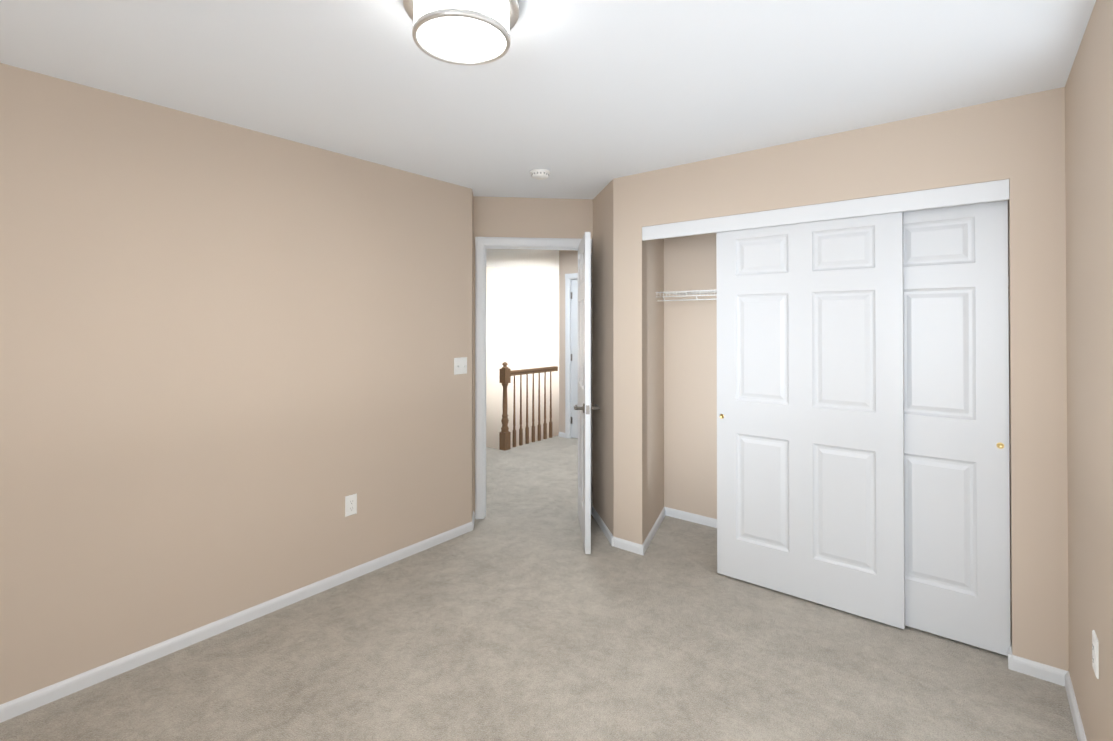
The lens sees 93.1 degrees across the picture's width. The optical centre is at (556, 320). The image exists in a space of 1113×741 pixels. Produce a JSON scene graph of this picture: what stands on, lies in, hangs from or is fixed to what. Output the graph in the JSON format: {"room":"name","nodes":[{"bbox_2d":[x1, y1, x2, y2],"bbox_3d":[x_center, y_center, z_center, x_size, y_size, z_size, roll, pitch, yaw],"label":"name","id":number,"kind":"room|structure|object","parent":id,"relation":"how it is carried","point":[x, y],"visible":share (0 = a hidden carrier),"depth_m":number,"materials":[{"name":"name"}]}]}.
{"room":"empty bedroom","nodes":[
{"label":"empty bedroom","id":0,"kind":"room"},
{"bbox_2d":[0,63,472,704],"bbox_3d":[-1.752,0.267,2.533,0.237,2.440,3.842,0,-1,39],"label":"wall","id":1,"kind":"structure","parent":0,"point":[230,381],"depth_m":2.45,"materials":[{"name":"beige paint"}]},
{"bbox_2d":[0,518,474,722],"bbox_3d":[-1.689,1.456,2.402,0.013,0.060,3.499,0,-1,39],"label":"baseboard","id":2,"kind":"structure","parent":1,"relation":"attached to","point":[74,684],"depth_m":2.44,"materials":[{"name":"white wood"}]},
{"bbox_2d":[345,494,356,516],"bbox_3d":[-1.184,1.066,3.041,0.008,0.116,0.071,0,-1,39],"label":"outlet","id":3,"kind":"object","parent":1,"relation":"attached to","point":[350,504],"visible":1,"depth_m":3.04,"materials":[{"name":"white plastic"}]},
{"bbox_2d":[454,357,466,374],"bbox_3d":[-0.664,0.317,3.685,0.020,0.116,0.116,0,-1,39],"label":"switch plate","id":4,"kind":"object","parent":1,"relation":"attached to","point":[460,365],"visible":1,"depth_m":3.68,"materials":[{"name":"white plastic"}]},
{"bbox_2d":[486,266,558,448],"bbox_3d":[-1.824,1.807,8.094,0.115,5.440,7.800,0,-1,39],"label":"wall","id":5,"kind":"structure","parent":0,"point":[522,319],"depth_m":9.50,"materials":[{"name":"beige paint"}]},
{"bbox_2d":[559,432,564,437],"bbox_3d":[-2.049,1.482,5.925,2.248,0.060,4.130,0,-1,39],"label":"baseboard","id":6,"kind":"structure","parent":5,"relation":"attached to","point":[561,434],"depth_m":6.86,"materials":[{"name":"white wood"}]},
{"bbox_2d":[473,196,592,511],"bbox_3d":[-0.180,0.278,4.100,0.920,2.440,0.115,0,0,-6],"label":"wall","id":7,"kind":"structure","parent":0,"point":[529,217],"depth_m":4.05,"materials":[{"name":"beige paint"}]},
{"bbox_2d":[475,237,591,518],"bbox_3d":[-0.176,0.432,4.099,0.897,2.132,0.149,0,0,-6],"label":"door frame","id":8,"kind":"structure","parent":7,"relation":"attached to","point":[481,243],"depth_m":3.99,"materials":[{"name":"white wood"}]},
{"bbox_2d":[573,232,599,553],"bbox_3d":[0.200,0.460,3.708,0.518,2.042,0.603,0,-1,39],"label":"bedroom door","id":9,"kind":"structure","parent":7,"relation":"in","point":[584,408],"depth_m":3.39,"materials":[{"name":"white wood"}]},
{"bbox_2d":[0,435,1077,740],"bbox_3d":[-0.952,1.545,3.631,6.828,0.100,6.570,0,-1,39],"label":"floor","id":10,"kind":"structure","parent":0,"point":[516,613],"depth_m":2.28,"materials":[{"name":"carpet"}]},
{"bbox_2d":[499,362,557,450],"bbox_3d":[-0.322,1.004,6.547,0.092,1.024,0.996,0,-1,39],"label":"banister","id":11,"kind":"object","parent":10,"relation":"on","point":[506,373],"visible":1,"depth_m":6.40,"materials":[{"name":"brown wood"}]},
{"bbox_2d":[593,173,663,544],"bbox_3d":[0.524,0.277,3.935,0.736,2.440,0.845,0,-1,39],"label":"wall block","id":12,"kind":"object","parent":10,"relation":"on","point":[628,391],"visible":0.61,"depth_m":3.51,"materials":[{"name":"beige paint"}]},
{"bbox_2d":[592,506,611,538],"bbox_3d":[0.318,1.466,3.791,0.438,0.060,0.416,0,-1,39],"label":"baseboard","id":13,"kind":"structure","parent":12,"relation":"attached to","point":[604,528],"depth_m":3.80,"materials":[{"name":"white wood"}]},
{"bbox_2d":[608,507,691,554],"bbox_3d":[0.674,1.465,3.693,0.240,0.060,0.710,0,-1,39],"label":"baseboard","id":14,"kind":"structure","parent":12,"relation":"attached to","point":[620,543],"depth_m":3.55,"materials":[{"name":"white wood"}]},
{"bbox_2d":[0,0,1095,274],"bbox_3d":[0.150,-0.984,5.118,6.943,0.100,10.240,0,-1,39],"label":"ceiling","id":15,"kind":"structure","parent":0,"point":[584,98],"depth_m":2.03,"materials":[{"name":"paint"}]},
{"bbox_2d":[403,0,518,65],"bbox_3d":[-0.282,-0.890,1.579,0.342,0.140,0.342,0,-1,39],"label":"flush-mount light fixture","id":16,"kind":"object","parent":15,"relation":"attached to","point":[467,32],"visible":1,"depth_m":1.54,"materials":[{"name":"white glass"}]},
{"bbox_2d":[530,169,549,179],"bbox_3d":[-0.104,-0.925,3.354,0.128,0.043,0.128,0,-1,39],"label":"smoke detector","id":17,"kind":"object","parent":15,"relation":"attached to","point":[540,174],"visible":1,"depth_m":3.31,"materials":[{"name":"white plastic"}]},
{"bbox_2d":[559,250,577,432],"bbox_3d":[0.958,0.294,6.245,2.274,2.440,0.115,0,-1,39],"label":"wall","id":18,"kind":"structure","parent":0,"point":[568,261],"depth_m":6.87,"materials":[{"name":"beige paint"}]},
{"bbox_2d":[565,273,577,437],"bbox_3d":[0.491,0.456,6.607,0.874,2.122,0.132,0,-1,39],"label":"door frame","id":19,"kind":"structure","parent":18,"relation":"attached to","point":[568,277],"depth_m":6.80,"materials":[{"name":"white wood"}]},
{"bbox_2d":[571,280,577,437],"bbox_3d":[0.457,0.489,6.572,0.734,2.030,0.110,0,-1,39],"label":"hall door","id":20,"kind":"structure","parent":18,"relation":"in","point":[574,355],"depth_m":6.78,"materials":[{"name":"white wood"}]},
{"bbox_2d":[664,200,1010,588],"bbox_3d":[1.765,0.273,3.409,2.298,2.440,0.115,0,-1,39],"label":"wall","id":21,"kind":"structure","parent":0,"point":[690,405],"depth_m":3.94,"materials":[{"name":"beige paint"}]},
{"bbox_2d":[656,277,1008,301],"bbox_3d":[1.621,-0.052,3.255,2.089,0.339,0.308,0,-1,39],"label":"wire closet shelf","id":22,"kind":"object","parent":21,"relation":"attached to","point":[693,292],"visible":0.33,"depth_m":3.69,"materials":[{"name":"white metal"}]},
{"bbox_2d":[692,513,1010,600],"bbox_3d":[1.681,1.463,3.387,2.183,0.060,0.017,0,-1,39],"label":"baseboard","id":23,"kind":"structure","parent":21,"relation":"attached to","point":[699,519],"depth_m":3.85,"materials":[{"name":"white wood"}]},
{"bbox_2d":[642,87,1068,670],"bbox_3d":[1.336,0.269,2.817,1.998,2.440,0.115,0,-1,39],"label":"wall","id":24,"kind":"structure","parent":0,"point":[1038,423],"depth_m":2.24,"materials":[{"name":"beige paint"}]},
{"bbox_2d":[716,212,904,628],"bbox_3d":[1.309,0.450,2.820,0.918,2.050,0.038,0,-1,39],"label":"closet door","id":25,"kind":"structure","parent":24,"relation":"in","point":[810,411],"depth_m":2.77,"materials":[{"name":"white wood"}]},
{"bbox_2d":[642,179,1008,240],"bbox_3d":[1.281,0.443,2.858,1.788,2.093,0.111,0,-1,39],"label":"trim","id":26,"kind":"structure","parent":24,"relation":"attached to","point":[985,192],"depth_m":2.66,"materials":[{"name":"white wood"}]},
{"bbox_2d":[903,200,1010,655],"bbox_3d":[1.638,0.448,2.613,0.918,2.050,0.038,0,-1,39],"label":"closet door","id":27,"kind":"structure","parent":24,"relation":"in","point":[956,435],"depth_m":2.43,"materials":[{"name":"white wood"}]},
{"bbox_2d":[1065,0,1112,740],"bbox_3d":[1.098,0.255,0.830,0.115,2.440,4.745,0,-1,39],"label":"wall","id":28,"kind":"structure","parent":0,"point":[1089,186],"depth_m":1.68,"materials":[{"name":"beige paint"}]},
{"bbox_2d":[1056,668,1086,740],"bbox_3d":[0.856,1.443,0.621,0.013,0.060,3.900,0,-1,39],"label":"baseboard","id":29,"kind":"structure","parent":28,"relation":"attached to","point":[1063,678],"depth_m":2.00,"materials":[{"name":"white wood"}]},
{"bbox_2d":[1092,630,1098,678],"bbox_3d":[1.664,1.030,1.629,0.008,0.116,0.071,0,-1,39],"label":"outlet","id":30,"kind":"object","parent":28,"relation":"attached to","point":[1095,654],"visible":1,"depth_m":1.61,"materials":[{"name":"white plastic"}]}
]}

